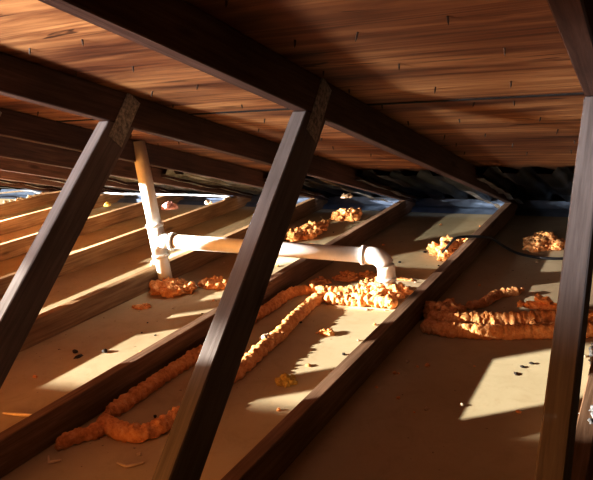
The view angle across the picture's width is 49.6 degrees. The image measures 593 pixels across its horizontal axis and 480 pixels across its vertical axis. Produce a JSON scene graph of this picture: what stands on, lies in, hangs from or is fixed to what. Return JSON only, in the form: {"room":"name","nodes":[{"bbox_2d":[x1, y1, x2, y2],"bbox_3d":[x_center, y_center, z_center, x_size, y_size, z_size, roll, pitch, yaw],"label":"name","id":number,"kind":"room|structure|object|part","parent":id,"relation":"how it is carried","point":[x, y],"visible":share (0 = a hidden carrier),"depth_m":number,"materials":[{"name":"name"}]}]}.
{"room":"attic","nodes":[
{"label":"attic","id":0,"kind":"room"},
{"bbox_2d":[0,0,582,120],"bbox_3d":[-1.090,-0.457,1.730,7.000,0.379,1.224,3,16,29],"label":"roof sheathing","id":1,"kind":"structure","parent":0,"point":[464,58],"depth_m":1.29,"materials":[{"name":"brown wood"}]},
{"bbox_2d":[56,92,583,121],"bbox_3d":[-0.781,-0.426,2.288,7.000,0.006,0.012,3,16,29],"label":"trim","id":2,"kind":"structure","parent":1,"relation":"attached to","point":[580,93],"depth_m":1.67,"materials":[{"name":"brown wood"}]},
{"bbox_2d":[3,94,584,175],"bbox_3d":[-0.098,-0.383,3.518,7.000,0.823,2.696,3,16,29],"label":"roof sheathing","id":3,"kind":"structure","parent":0,"point":[503,123],"depth_m":2.15,"materials":[{"name":"brown wood"}]},
{"bbox_2d":[0,198,592,479],"bbox_3d":[-1.871,0.926,0.479,7.000,0.013,9.340,3,16,29],"label":"floor","id":4,"kind":"structure","parent":0,"point":[375,434],"depth_m":1.93,"materials":[{"name":"paint"}]},
{"bbox_2d":[2,412,31,415],"bbox_3d":[-0.771,0.486,1.791,0.119,0.009,0.014,-1,15,15],"label":"wood sliver","id":5,"kind":"object","parent":4,"relation":"on","point":[6,413],"visible":0.69,"depth_m":1.79,"materials":[{"name":"orange wood"}]},
{"bbox_2d":[0,179,61,216],"bbox_3d":[-3.492,-0.553,2.671,0.041,2.200,7.000,3,16,29],"label":"roof truss","id":6,"kind":"object","parent":4,"relation":"on","point":[8,208],"visible":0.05,"depth_m":5.09,"materials":[{"name":"brown wood"}]},
{"bbox_2d":[0,179,62,189],"bbox_3d":[-1.791,-0.430,5.114,0.560,0.410,1.138,3,16,29],"label":"vent baffle","id":7,"kind":"object","parent":4,"relation":"in","point":[1,179],"visible":0.09,"depth_m":5.12,"materials":[{"name":"grey plastic"}]},
{"bbox_2d":[48,455,60,463],"bbox_3d":[-0.595,0.534,1.558,0.048,0.007,0.026,3,16,29],"label":"wood sliver","id":8,"kind":"object","parent":4,"relation":"on","point":[49,460],"visible":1,"depth_m":1.55,"materials":[{"name":"brown wood"}]},
{"bbox_2d":[0,170,129,234],"bbox_3d":[-2.960,-0.521,2.375,0.041,2.200,7.000,3,16,29],"label":"roof truss","id":9,"kind":"object","parent":4,"relation":"on","point":[35,218],"visible":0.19,"depth_m":4.43,"materials":[{"name":"brown wood"}]},
{"bbox_2d":[0,190,230,197],"bbox_3d":[-1.800,-0.384,5.124,3.071,0.036,0.161,3,16,27],"label":"cable","id":10,"kind":"object","parent":9,"relation":"on","point":[18,190],"visible":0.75,"depth_m":4.76,"materials":[{"name":"white plastic"}]},
{"bbox_2d":[55,422,106,450],"bbox_3d":[-0.551,0.495,1.640,0.136,0.037,0.052,-11,16,-24],"label":"bead","id":11,"kind":"object","parent":4,"relation":"on","point":[95,430],"visible":1,"depth_m":1.63},
{"bbox_2d":[41,176,139,192],"bbox_3d":[-1.256,-0.396,4.822,0.560,0.418,1.133,3,16,29],"label":"vent baffle","id":12,"kind":"object","parent":4,"relation":"in","point":[130,190],"visible":0.07,"depth_m":5.01,"materials":[{"name":"grey plastic"}]},
{"bbox_2d":[0,157,187,260],"bbox_3d":[-2.428,-0.489,2.078,0.041,2.200,7.000,3,16,29],"label":"roof truss","id":13,"kind":"object","parent":4,"relation":"on","point":[19,246],"visible":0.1,"depth_m":4.03,"materials":[{"name":"brown wood"}]},
{"bbox_2d":[109,176,138,185],"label":"vent baffle","id":14,"kind":"object","parent":4,"relation":"in","point":[114,177],"depth_m":4.25,"materials":[{"name":"grey plastic"}]},
{"bbox_2d":[0,136,252,298],"bbox_3d":[-1.896,-0.457,1.782,0.041,2.200,7.000,3,16,29],"label":"roof truss","id":15,"kind":"object","parent":4,"relation":"on","point":[10,148],"visible":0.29,"depth_m":3.45,"materials":[{"name":"brown wood"}]},
{"bbox_2d":[117,462,143,467],"bbox_3d":[-0.396,0.529,1.512,0.067,0.008,0.024,-3,14,7],"label":"wood sliver","id":16,"kind":"object","parent":4,"relation":"on","point":[118,463],"visible":1,"depth_m":1.51,"materials":[{"name":"brown wood"}]},
{"bbox_2d":[132,303,150,309],"bbox_3d":[-0.633,0.266,2.608,0.097,0.016,0.061,3,16,29],"label":"clump","id":17,"kind":"object","parent":4,"relation":"on","point":[138,306],"visible":1,"depth_m":2.60,"materials":[{"name":"orange"}]},
{"bbox_2d":[0,108,328,351],"bbox_3d":[-1.364,-0.424,1.485,0.041,2.200,7.000,3,16,29],"label":"roof truss","id":18,"kind":"object","parent":4,"relation":"on","point":[13,124],"visible":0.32,"depth_m":2.66,"materials":[{"name":"brown wood"}]},
{"bbox_2d":[161,201,177,209],"bbox_3d":[-0.887,-0.246,4.489,0.130,0.056,0.126,3,16,29],"label":"scrap","id":19,"kind":"object","parent":4,"relation":"on","point":[168,205],"visible":1,"depth_m":4.46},
{"bbox_2d":[148,277,197,297],"bbox_3d":[-0.545,0.194,2.775,0.181,0.058,0.234,-15,18,-36],"label":"clump","id":20,"kind":"object","parent":4,"relation":"on","point":[169,287],"visible":0.98,"depth_m":2.73,"materials":[{"name":"orange"}]},
{"bbox_2d":[154,183,210,193],"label":"vent baffle","id":21,"kind":"object","parent":4,"relation":"in","point":[168,187],"depth_m":4.66,"materials":[{"name":"grey plastic"}]},
{"bbox_2d":[0,52,416,478],"bbox_3d":[-0.832,-0.392,1.188,0.041,2.200,7.000,3,16,29],"label":"roof truss","id":22,"kind":"object","parent":4,"relation":"on","point":[118,113],"visible":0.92,"depth_m":1.71,"materials":[{"name":"brown wood"}]},
{"bbox_3d":[-0.478,-0.337,1.790,0.003,0.150,0.055,3,-25,29],"label":"nail plate","id":23,"kind":"part","parent":22,"relation":"part of","materials":[{"name":"metal"}]},
{"bbox_2d":[96,291,325,442],"bbox_3d":[-0.188,0.350,2.079,0.228,0.045,1.104,3,16,29],"label":"bead","id":24,"kind":"object","parent":4,"relation":"on","point":[118,430],"visible":0.8,"depth_m":1.90},
{"bbox_2d":[259,333,268,339],"bbox_3d":[-0.102,0.322,2.118,0.043,0.025,0.048,-6,14,-5],"label":"scrap","id":25,"kind":"object","parent":24,"relation":"attached to","point":[263,335],"visible":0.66,"depth_m":2.11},
{"bbox_2d":[162,169,262,196],"bbox_3d":[-0.228,-0.338,4.164,0.560,0.449,1.266,3,16,29],"label":"vent baffle","id":26,"kind":"object","parent":4,"relation":"in","point":[195,178],"visible":0.25,"depth_m":3.99,"materials":[{"name":"grey plastic"}]},
{"bbox_2d":[197,275,227,289],"bbox_3d":[-0.344,0.183,2.802,0.194,0.035,0.130,3,16,29],"label":"clump","id":27,"kind":"object","parent":4,"relation":"on","point":[214,282],"visible":0.94,"depth_m":2.79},
{"bbox_2d":[106,284,324,416],"bbox_3d":[-0.240,0.324,2.199,0.149,0.044,1.100,5,17,35],"label":"bead","id":28,"kind":"object","parent":4,"relation":"on","point":[125,402],"visible":0.77,"depth_m":1.95},
{"bbox_2d":[133,140,396,287],"bbox_3d":[-0.154,-0.101,2.602,1.106,0.649,0.081,1,15,20],"label":"vent pipe","id":29,"kind":"object","parent":4,"relation":"on","point":[160,241],"visible":0.95,"depth_m":2.68,"materials":[{"name":"white plastic"}]},
{"bbox_2d":[38,0,517,479],"bbox_3d":[-0.300,-0.360,0.892,0.041,2.200,7.000,3,16,29],"label":"roof truss","id":30,"kind":"object","parent":4,"relation":"on","point":[178,30],"visible":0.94,"depth_m":1.34,"materials":[{"name":"brown wood"}]},
{"bbox_3d":[0.054,-0.304,1.493,0.003,0.150,0.055,3,-25,29],"label":"nail plate","id":31,"kind":"part","parent":30,"relation":"part of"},
{"bbox_2d":[0,189,569,216],"bbox_3d":[0.285,-0.244,4.220,7.000,0.062,0.135,3,16,29],"label":"trim","id":32,"kind":"structure","parent":4,"relation":"on","point":[429,205],"depth_m":3.95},
{"bbox_2d":[275,373,297,387],"bbox_3d":[-0.032,0.400,1.857,0.064,0.032,0.064,-9,15,-16],"label":"clump","id":33,"kind":"object","parent":4,"relation":"on","point":[285,380],"visible":1,"depth_m":1.84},
{"bbox_2d":[285,220,329,241],"bbox_3d":[0.075,-0.063,3.584,0.183,0.058,0.428,4,17,31],"label":"clump","id":34,"kind":"object","parent":4,"relation":"on","point":[310,230],"visible":1,"depth_m":3.52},
{"bbox_2d":[309,276,331,285],"bbox_3d":[0.101,0.170,2.732,0.098,0.023,0.094,-5,14,0],"label":"clump","id":35,"kind":"object","parent":4,"relation":"on","point":[321,280],"visible":0.97,"depth_m":2.71,"materials":[{"name":"orange"}]},
{"bbox_2d":[318,328,334,335],"bbox_3d":[0.104,0.311,2.189,0.063,0.018,0.041,3,16,29],"label":"clump","id":36,"kind":"object","parent":4,"relation":"on","point":[329,331],"visible":1,"depth_m":2.18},
{"bbox_2d":[264,175,394,203],"bbox_3d":[0.345,-0.277,3.943,0.560,0.456,1.116,3,16,29],"label":"vent baffle","id":37,"kind":"object","parent":4,"relation":"in","point":[331,189],"visible":0.32,"depth_m":3.89,"materials":[{"name":"black plastic"}]},
{"bbox_2d":[341,193,352,197],"bbox_3d":[0.313,-0.279,3.997,0.081,0.033,0.054,3,16,29],"label":"clump","id":38,"kind":"object","parent":37,"relation":"attached to","point":[348,195],"visible":1,"depth_m":3.98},
{"bbox_2d":[329,207,362,221],"bbox_3d":[0.308,-0.162,3.890,0.199,0.060,0.194,3,16,29],"label":"clump","id":39,"kind":"object","parent":4,"relation":"on","point":[352,214],"visible":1,"depth_m":3.84,"materials":[{"name":"orange"}]},
{"bbox_2d":[332,270,359,281],"bbox_3d":[0.211,0.151,2.759,0.126,0.030,0.103,3,16,29],"label":"clump","id":40,"kind":"object","parent":4,"relation":"on","point":[345,276],"visible":1,"depth_m":2.74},
{"bbox_2d":[321,283,387,294],"bbox_3d":[0.235,0.200,2.512,0.287,0.053,0.089,1,15,21],"label":"bead","id":41,"kind":"object","parent":4,"relation":"on","point":[361,289],"visible":0.59,"depth_m":2.50},
{"bbox_2d":[324,291,397,309],"bbox_3d":[0.242,0.222,2.429,0.290,0.050,0.071,2,16,24],"label":"bead","id":42,"kind":"object","parent":4,"relation":"on","point":[341,298],"visible":1,"depth_m":2.41},
{"bbox_2d":[358,270,376,277],"bbox_3d":[0.304,0.141,2.775,0.098,0.026,0.080,3,16,29],"label":"clump","id":43,"kind":"object","parent":4,"relation":"on","point":[370,274],"visible":0.97,"depth_m":2.76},
{"bbox_2d":[360,277,374,284],"bbox_3d":[0.300,0.172,2.657,0.080,0.025,0.066,3,16,29],"label":"clump","id":44,"kind":"object","parent":4,"relation":"on","point":[367,280],"visible":0.69,"depth_m":2.66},
{"bbox_2d":[367,276,413,299],"bbox_3d":[0.350,0.182,2.508,0.180,0.071,0.174,-7,14,-8],"label":"clump","id":45,"kind":"object","parent":4,"relation":"on","point":[399,291],"visible":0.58,"depth_m":2.46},
{"bbox_2d":[397,276,415,280],"bbox_3d":[0.439,0.157,2.690,0.135,0.015,0.044,3,16,29],"label":"clump","id":46,"kind":"object","parent":4,"relation":"on","point":[400,278],"visible":0.59,"depth_m":2.67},
{"bbox_2d":[357,170,500,208],"bbox_3d":[0.848,-0.244,3.594,0.560,0.500,1.234,3,16,29],"label":"vent baffle","id":47,"kind":"object","parent":4,"relation":"in","point":[426,184],"visible":0.73,"depth_m":3.38,"materials":[{"name":"black plastic"}]},
{"bbox_2d":[422,298,468,319],"bbox_3d":[0.515,0.237,2.243,0.169,0.069,0.175,-8,15,-12],"label":"clump","id":48,"kind":"object","parent":4,"relation":"on","point":[449,304],"visible":0.38,"depth_m":2.22,"materials":[{"name":"orange"}]},
{"bbox_2d":[426,234,467,260],"bbox_3d":[0.723,0.026,2.995,0.280,0.074,0.228,-11,16,-24],"label":"clump","id":49,"kind":"object","parent":4,"relation":"on","point":[435,249],"visible":0.55,"depth_m":2.96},
{"bbox_2d":[465,286,524,309],"bbox_3d":[0.720,0.208,2.361,0.298,0.034,0.066,-13,16,-29],"label":"bead","id":50,"kind":"object","parent":4,"relation":"on","point":[491,297],"visible":0.97,"depth_m":2.35},
{"bbox_2d":[442,235,562,259],"bbox_3d":[1.042,0.021,2.849,0.784,0.106,0.139,-1,15,14],"label":"cable","id":51,"kind":"object","parent":4,"relation":"on","point":[462,236],"visible":0.86,"depth_m":2.89,"materials":[{"name":"black plastic"}]},
{"bbox_2d":[420,317,592,339],"bbox_3d":[0.669,0.285,2.052,0.542,0.047,0.091,-1,15,15],"label":"bead","id":52,"kind":"object","parent":4,"relation":"on","point":[475,331],"visible":0.8,"depth_m":2.03},
{"bbox_2d":[426,309,592,324],"bbox_3d":[0.708,0.259,2.121,0.548,0.056,0.097,-1,15,12],"label":"bead","id":53,"kind":"object","parent":4,"relation":"on","point":[542,316],"visible":0.45,"depth_m":2.10},
{"bbox_2d":[517,293,556,310],"bbox_3d":[0.826,0.207,2.157,0.164,0.051,0.061,3,16,29],"label":"clump","id":54,"kind":"object","parent":53,"relation":"on","point":[545,303],"visible":0.77,"depth_m":2.15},
{"bbox_2d":[477,167,573,203],"bbox_3d":[1.362,-0.212,3.266,0.560,0.531,1.311,3,16,29],"label":"vent baffle","id":55,"kind":"object","parent":4,"relation":"in","point":[527,184],"visible":0.66,"depth_m":3.04,"materials":[{"name":"black plastic"}]},
{"bbox_2d":[522,231,564,252],"bbox_3d":[1.147,-0.006,3.001,0.218,0.065,0.250,-4,14,2],"label":"clump","id":56,"kind":"object","parent":4,"relation":"on","point":[542,241],"visible":1,"depth_m":2.92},
{"bbox_2d":[534,0,592,479],"bbox_3d":[0.232,-0.328,0.595,0.041,2.200,7.000,3,16,29],"label":"roof truss","id":57,"kind":"object","parent":4,"relation":"on","point":[565,449],"visible":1,"depth_m":0.97,"materials":[{"name":"brown wood"}]},
{"bbox_2d":[578,405,592,423],"bbox_3d":[0.681,0.390,1.421,0.114,0.052,0.194,3,16,29],"label":"tuft","id":58,"kind":"object","parent":57,"relation":"on","point":[590,420],"visible":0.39,"depth_m":1.39,"materials":[{"name":"grey fabric"}]},
{"bbox_2d":[588,343,592,364],"bbox_3d":[0.835,0.294,1.680,0.130,0.067,0.268,2,16,25],"label":"tuft","id":59,"kind":"object","parent":57,"relation":"on","point":[590,348],"visible":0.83,"depth_m":1.72,"materials":[{"name":"grey fabric"}]}
]}

